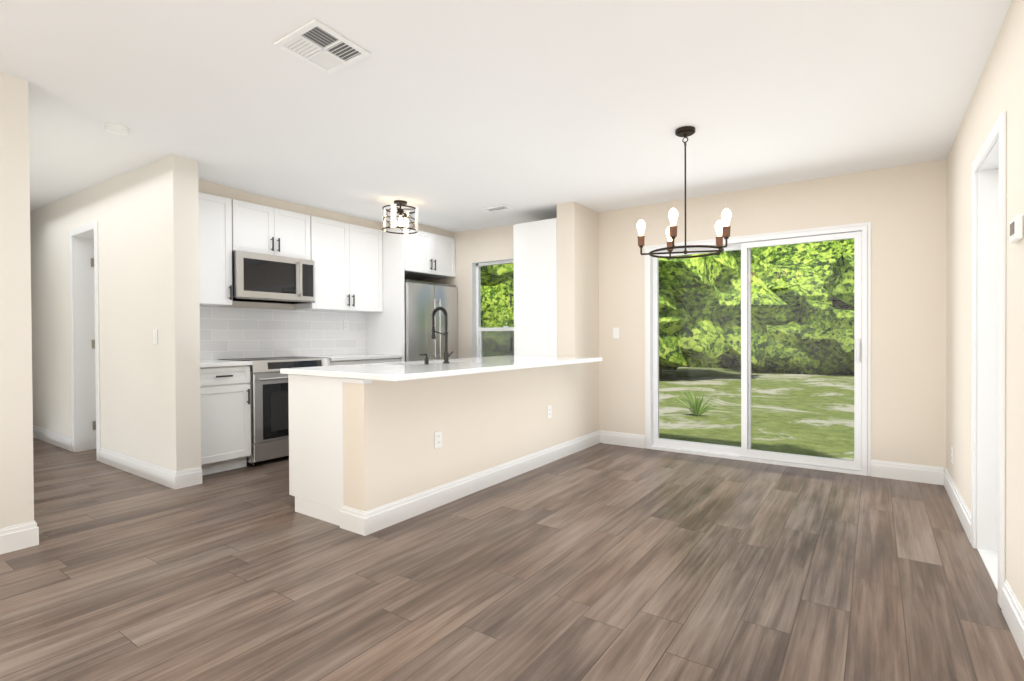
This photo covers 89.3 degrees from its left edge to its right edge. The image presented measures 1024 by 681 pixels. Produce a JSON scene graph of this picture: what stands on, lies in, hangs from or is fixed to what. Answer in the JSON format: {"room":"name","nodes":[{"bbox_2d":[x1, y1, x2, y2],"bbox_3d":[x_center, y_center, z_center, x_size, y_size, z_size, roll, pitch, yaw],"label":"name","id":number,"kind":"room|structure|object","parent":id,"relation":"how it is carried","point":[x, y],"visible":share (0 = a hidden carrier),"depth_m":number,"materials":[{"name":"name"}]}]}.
{"room":"open-plan dining room","nodes":[
{"label":"open-plan dining room","id":0,"kind":"room"},
{"bbox_2d":[0,72,33,528],"bbox_3d":[-3.867,-0.406,1.350,0.150,3.150,3.890,0,1,35],"label":"wall","id":1,"kind":"structure","parent":0,"point":[16,462],"depth_m":2.85,"materials":[{"name":"beige paint"}]},
{"bbox_2d":[0,522,31,554],"bbox_3d":[-3.788,1.101,1.319,0.016,0.135,3.840,0,1,35],"label":"baseboard","id":2,"kind":"structure","parent":1,"relation":"attached to","point":[26,535],"depth_m":2.84,"materials":[{"name":"white wood"}]},
{"bbox_2d":[32,520,38,545],"bbox_3d":[-5.206,1.081,4.686,6.196,0.135,0.016,0,1,35],"label":"baseboard","id":3,"kind":"structure","parent":1,"relation":"attached to","point":[35,529],"depth_m":2.91,"materials":[{"name":"white wood"}]},
{"bbox_2d":[30,155,200,470],"bbox_3d":[-4.852,-0.437,5.667,5.650,3.150,0.180,0,1,35],"label":"wall","id":4,"kind":"structure","parent":0,"point":[146,217],"depth_m":4.41,"materials":[{"name":"beige paint"}]},
{"bbox_2d":[33,425,71,450],"bbox_3d":[-5.873,1.071,6.279,3.275,0.135,0.016,0,1,35],"label":"baseboard","id":5,"kind":"structure","parent":4,"relation":"attached to","point":[63,441],"depth_m":5.68,"materials":[{"name":"white wood"}]},
{"bbox_2d":[69,221,100,460],"bbox_3d":[-4.149,0.008,5.181,0.760,2.260,0.212,0,1,35],"label":"door frame","id":6,"kind":"structure","parent":4,"relation":"attached to","point":[84,331],"depth_m":5.32,"materials":[{"name":"white wood"}]},
{"bbox_2d":[91,258,95,429],"bbox_3d":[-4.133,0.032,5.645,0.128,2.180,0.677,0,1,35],"label":"door hinges","id":7,"kind":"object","parent":4,"relation":"in","point":[93,343],"depth_m":5.41,"materials":[{"name":"grey metal"}]},
{"bbox_2d":[100,447,179,489],"bbox_3d":[-3.220,1.072,4.425,1.581,0.135,0.016,0,1,35],"label":"baseboard","id":8,"kind":"structure","parent":4,"relation":"attached to","point":[164,476],"depth_m":4.32,"materials":[{"name":"white wood"}]},
{"bbox_2d":[153,330,157,343],"bbox_3d":[-2.867,-0.030,4.169,0.072,0.115,0.009,0,1,35],"label":"light switch","id":9,"kind":"object","parent":4,"relation":"attached to","point":[155,336],"visible":1,"depth_m":4.16,"materials":[{"name":"white plastic"}]},
{"bbox_2d":[220,279,417,355],"bbox_3d":[-2.264,-0.453,5.914,0.150,3.150,3.190,0,1,35],"label":"wall","id":10,"kind":"structure","parent":0,"point":[261,305],"depth_m":5.34,"materials":[{"name":"white tile"}]},
{"bbox_2d":[198,192,231,305],"bbox_3d":[-2.830,-0.814,4.658,0.357,0.980,0.486,0,1,35],"label":"upper cabinet","id":11,"kind":"object","parent":10,"relation":"attached to","point":[215,250],"visible":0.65,"depth_m":4.66,"materials":[{"name":"white wood"}]},
{"bbox_2d":[231,199,310,259],"bbox_3d":[-2.457,-1.072,5.191,0.357,0.478,0.808,0,1,35],"label":"upper cabinet","id":12,"kind":"object","parent":10,"relation":"attached to","point":[258,228],"visible":0.75,"depth_m":5.07,"materials":[{"name":"white wood"}]},
{"bbox_2d":[232,250,314,303],"bbox_3d":[-2.417,-0.610,5.169,0.448,0.438,0.804,0,1,35],"label":"microwave","id":13,"kind":"object","parent":12,"relation":"attached to","point":[260,277],"visible":0.98,"depth_m":5.03,"materials":[{"name":"silver metal"}]},
{"bbox_2d":[200,306,366,359],"bbox_3d":[-2.458,-0.053,5.497,0.010,0.560,2.273,0,1,35],"label":"tile backsplash","id":14,"kind":"structure","parent":10,"relation":"attached to","point":[232,332],"depth_m":5.46,"materials":[{"name":"white tile"}]},
{"bbox_2d":[294,216,382,312],"bbox_3d":[-1.944,-0.830,5.925,0.357,0.980,0.965,0,1,35],"label":"upper cabinet","id":15,"kind":"object","parent":10,"relation":"attached to","point":[347,259],"visible":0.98,"depth_m":5.81,"materials":[{"name":"white wood"}]},
{"bbox_2d":[198,179,453,237],"bbox_3d":[-1.942,-1.674,5.675,0.650,0.707,3.190,0,1,35],"label":"wall","id":16,"kind":"structure","parent":0,"point":[206,187],"depth_m":5.33,"materials":[{"name":"beige paint"}]},
{"bbox_2d":[343,202,598,511],"bbox_3d":[-0.046,-0.452,4.383,0.200,3.150,3.160,0,1,35],"label":"wall","id":17,"kind":"structure","parent":0,"point":[481,421],"depth_m":3.95,"materials":[{"name":"beige paint"}]},
{"bbox_2d":[340,378,371,383],"bbox_3d":[-0.936,0.240,3.110,0.220,0.024,0.060,0,1,35],"label":"trim","id":18,"kind":"structure","parent":17,"relation":"on","point":[361,381],"depth_m":3.07,"materials":[{"name":"white"}]},
{"bbox_2d":[435,430,441,448],"bbox_3d":[-0.502,0.678,3.548,0.009,0.115,0.072,0,1,35],"label":"outlet","id":19,"kind":"object","parent":17,"relation":"attached to","point":[438,439],"visible":1,"depth_m":3.54,"materials":[{"name":"white plastic"}]},
{"bbox_2d":[356,430,599,535],"bbox_3d":[0.046,1.056,4.327,0.016,0.135,3.176,0,1,35],"label":"baseboard","id":20,"kind":"structure","parent":17,"relation":"attached to","point":[376,519],"depth_m":3.72,"materials":[{"name":"white wood"}]},
{"bbox_2d":[547,405,551,418],"bbox_3d":[0.344,0.656,4.758,0.009,0.115,0.072,0,1,35],"label":"outlet","id":21,"kind":"object","parent":17,"relation":"attached to","point":[549,413],"visible":1,"depth_m":4.75,"materials":[{"name":"white plastic"}]},
{"bbox_2d":[0,0,1011,231],"bbox_3d":[-3.340,-1.643,3.596,10.800,0.590,8.500,0,1,35],"label":"ceiling","id":22,"kind":"structure","parent":0,"point":[454,115],"depth_m":2.94,"materials":[{"name":"white paint"}]},
{"bbox_2d":[104,123,129,135],"bbox_3d":[-2.651,-1.415,3.483,0.136,0.043,0.136,0,1,35],"label":"smoke detector","id":23,"kind":"object","parent":22,"relation":"attached to","point":[116,129],"visible":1,"depth_m":3.45,"materials":[{"name":"white plastic"}]},
{"bbox_2d":[274,19,370,73],"bbox_3d":[-0.905,-1.399,2.489,0.325,0.026,0.310,0,1,35],"label":"ceiling vent","id":24,"kind":"object","parent":22,"relation":"in","point":[321,46],"visible":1,"depth_m":2.47,"materials":[{"name":"white plastic"}]},
{"bbox_2d":[382,200,417,234],"bbox_3d":[-1.116,-1.235,5.182,0.358,0.303,0.352,0,1,35],"label":"kitchen ceiling light","id":25,"kind":"object","parent":22,"relation":"attached to","point":[394,209],"visible":1,"depth_m":5.13,"materials":[{"name":"white glass"}]},
{"bbox_2d":[481,204,512,212],"bbox_3d":[-0.153,-1.373,5.398,0.300,0.011,0.160,0,1,35],"label":"ceiling vent","id":26,"kind":"object","parent":22,"relation":"in","point":[497,208],"visible":1,"depth_m":5.38,"materials":[{"name":"white plastic"}]},
{"bbox_2d":[637,126,730,258],"bbox_3d":[1.116,-0.965,3.352,0.590,0.808,0.570,0,1,35],"label":"dining chandelier","id":27,"kind":"object","parent":22,"relation":"hanging from","point":[723,227],"visible":1,"depth_m":3.37,"materials":[{"name":"brown metal"}]},
{"bbox_2d":[0,437,1023,680],"bbox_3d":[-3.325,1.177,3.620,10.800,0.060,8.500,0,1,35],"label":"floor","id":28,"kind":"structure","parent":0,"point":[603,562],"depth_m":2.45,"materials":[{"name":"brown wood"}]},
{"bbox_2d":[200,360,251,475],"bbox_3d":[-2.698,0.661,4.585,0.657,0.950,0.488,0,1,35],"label":"base cabinet","id":29,"kind":"object","parent":28,"relation":"on","point":[225,416],"visible":0.6,"depth_m":4.44,"materials":[{"name":"white wood"}]},
{"bbox_2d":[218,356,330,465],"bbox_3d":[-2.301,0.651,5.103,0.695,0.955,0.802,0,1,35],"label":"range","id":30,"kind":"object","parent":28,"relation":"on","point":[269,410],"visible":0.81,"depth_m":4.75,"materials":[{"name":"silver metal"}]},
{"bbox_2d":[288,374,343,525],"bbox_3d":[-1.072,0.678,3.598,0.578,0.916,0.671,0,1,35],"label":"base cabinet","id":31,"kind":"object","parent":28,"relation":"on","point":[316,446],"visible":0.1,"depth_m":3.28,"materials":[{"name":"white wood"}]},
{"bbox_2d":[280,355,601,380],"bbox_3d":[-0.344,0.194,4.241,1.125,0.035,2.633,0,1,35],"label":"countertop","id":32,"kind":"structure","parent":31,"relation":"on","point":[400,371],"depth_m":3.57,"materials":[{"name":"white stone"}]},
{"bbox_2d":[419,354,428,364],"bbox_3d":[-0.666,0.140,3.920,0.086,0.081,0.032,0,1,35],"label":"soap dispenser","id":33,"kind":"object","parent":32,"relation":"on","point":[426,360],"visible":1,"depth_m":3.90,"materials":[{"name":"black"}]},
{"bbox_2d":[431,307,452,362],"bbox_3d":[-0.555,-0.046,4.144,0.182,0.447,0.108,0,1,35],"label":"kitchen faucet","id":34,"kind":"object","parent":32,"relation":"on","point":[446,352],"visible":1,"depth_m":4.08,"materials":[{"name":"black metal"}]},
{"bbox_2d":[302,354,401,365],"bbox_3d":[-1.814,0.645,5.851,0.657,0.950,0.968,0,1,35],"label":"countertop","id":35,"kind":"structure","parent":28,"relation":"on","point":[350,359],"depth_m":5.66,"materials":[{"name":"white stone"}]},
{"bbox_2d":[366,228,455,361],"bbox_3d":[-1.255,-0.109,6.599,0.717,2.440,0.911,0,1,35],"label":"tall cabinet","id":36,"kind":"object","parent":28,"relation":"on","point":[420,255],"visible":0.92,"depth_m":6.22,"materials":[{"name":"white wood"}]},
{"bbox_2d":[404,280,457,360],"bbox_3d":[-1.210,0.198,6.580,0.756,1.825,0.880,0,1,35],"label":"refrigerator","id":37,"kind":"object","parent":28,"relation":"on","point":[423,300],"visible":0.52,"depth_m":6.31,"materials":[{"name":"silver metal"}]},
{"bbox_2d":[510,218,556,356],"bbox_3d":[0.374,-0.070,5.680,0.591,2.360,0.550,0,1,35],"label":"pantry cabinet","id":38,"kind":"object","parent":28,"relation":"on","point":[535,286],"visible":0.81,"depth_m":5.43,"materials":[{"name":"white wood"}]},
{"bbox_2d":[419,159,946,475],"bbox_3d":[-0.941,-0.202,7.031,10.800,2.615,0.150,0,1,35],"label":"wall","id":39,"kind":"structure","parent":0,"point":[902,209],"depth_m":4.25,"materials":[{"name":"beige paint"}]},
{"bbox_2d":[472,258,513,356],"bbox_3d":[-0.093,-0.169,6.420,0.930,1.650,0.150,0,1,35],"label":"kitchen window","id":40,"kind":"structure","parent":39,"relation":"in","point":[477,337],"depth_m":6.65,"materials":[{"name":"white plastic"}]},
{"bbox_2d":[613,328,618,337],"bbox_3d":[1.104,-0.079,5.505,0.072,0.115,0.009,0,1,35],"label":"light switch","id":41,"kind":"object","parent":39,"relation":"attached to","point":[615,332],"visible":1,"depth_m":5.50,"materials":[{"name":"white plastic"}]},
{"bbox_2d":[600,430,644,447],"bbox_3d":[1.163,1.040,5.474,0.494,0.135,0.016,0,1,35],"label":"baseboard","id":42,"kind":"structure","parent":39,"relation":"attached to","point":[607,437],"depth_m":5.46,"materials":[{"name":"white wood"}]},
{"bbox_2d":[658,252,740,445],"bbox_3d":[1.841,0.076,5.092,0.830,1.862,0.006,0,1,35],"label":"window","id":43,"kind":"structure","parent":39,"relation":"in","point":[728,252],"depth_m":5.09,"materials":[{"name":"clear glass"}]},
{"bbox_2d":[644,222,870,475],"bbox_3d":[2.169,0.071,4.812,1.908,2.074,0.150,0,1,35],"label":"door frame","id":44,"kind":"structure","parent":39,"relation":"attached to","point":[857,233],"depth_m":4.75,"materials":[{"name":"white plastic"}]},
{"bbox_2d":[747,239,853,457],"bbox_3d":[2.515,0.077,4.558,0.830,1.862,0.006,0,1,35],"label":"window","id":45,"kind":"structure","parent":39,"relation":"in","point":[758,352],"depth_m":4.54,"materials":[{"name":"clear glass"}]},
{"bbox_2d":[871,460,939,484],"bbox_3d":[3.115,1.041,4.110,0.444,0.135,0.016,0,1,35],"label":"baseboard","id":46,"kind":"structure","parent":39,"relation":"attached to","point":[882,469],"depth_m":4.10,"materials":[{"name":"white wood"}]},
{"bbox_2d":[946,0,1023,610],"bbox_3d":[0.988,-0.425,0.495,0.150,3.150,8.350,0,1,35],"label":"wall","id":47,"kind":"structure","parent":0,"point":[999,89],"depth_m":2.31,"materials":[{"name":"beige paint"}]},
{"bbox_2d":[951,446,953,463],"bbox_3d":[3.086,0.803,3.637,0.009,0.115,0.072,0,1,35],"label":"outlet","id":48,"kind":"object","parent":47,"relation":"attached to","point":[952,448],"visible":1,"depth_m":3.61,"materials":[{"name":"white plastic"}]},
{"bbox_2d":[940,467,970,542],"bbox_3d":[2.932,1.048,3.422,0.016,0.135,1.355,0,1,35],"label":"baseboard","id":49,"kind":"structure","parent":47,"relation":"attached to","point":[964,515],"depth_m":3.35,"materials":[{"name":"white wood"}]},
{"bbox_2d":[971,111,1006,607],"bbox_3d":[2.360,0.082,2.458,0.182,2.090,0.810,0,1,35],"label":"door frame","id":50,"kind":"structure","parent":47,"relation":"attached to","point":[988,428],"depth_m":2.75,"materials":[{"name":"white wood"}]},
{"bbox_2d":[1001,580,1023,658],"bbox_3d":[0.337,1.093,-0.291,0.016,0.135,5.985,0,1,35],"label":"baseboard","id":51,"kind":"structure","parent":47,"relation":"attached to","point":[1013,613],"depth_m":1.99,"materials":[{"name":"white wood"}]},
{"bbox_2d":[1009,214,1023,242],"bbox_3d":[1.911,-0.422,1.967,0.023,0.090,0.120,0,1,35],"label":"thermostat","id":52,"kind":"object","parent":47,"relation":"attached to","point":[1016,228],"visible":0.94,"depth_m":1.92,"materials":[{"name":"white plastic"}]},
{"label":"outside","id":53,"kind":"structure","parent":0,"visible":0},
{"bbox_2d":[659,367,853,460],"bbox_3d":[22.274,1.061,27.424,130.000,0.200,59.849,0,1,35],"label":"lawn","id":54,"kind":"structure","parent":53,"point":[706,431],"depth_m":8.91,"materials":[{"name":"green plant"}]},
{"bbox_2d":[481,239,853,378],"bbox_3d":[10.122,-2.644,13.522,90.000,9.408,12.518,0,1,35],"label":"vegetation","id":55,"kind":"object","parent":54,"relation":"on","point":[818,282],"depth_m":16.38,"materials":[{"name":"green plant"}]},
{"bbox_2d":[675,389,720,415],"bbox_3d":[3.017,0.998,8.452,0.702,0.470,0.655,0,1,35],"label":"plant","id":56,"kind":"object","parent":54,"relation":"on","point":[697,406],"depth_m":8.36,"materials":[{"name":"green plant"}]}
]}

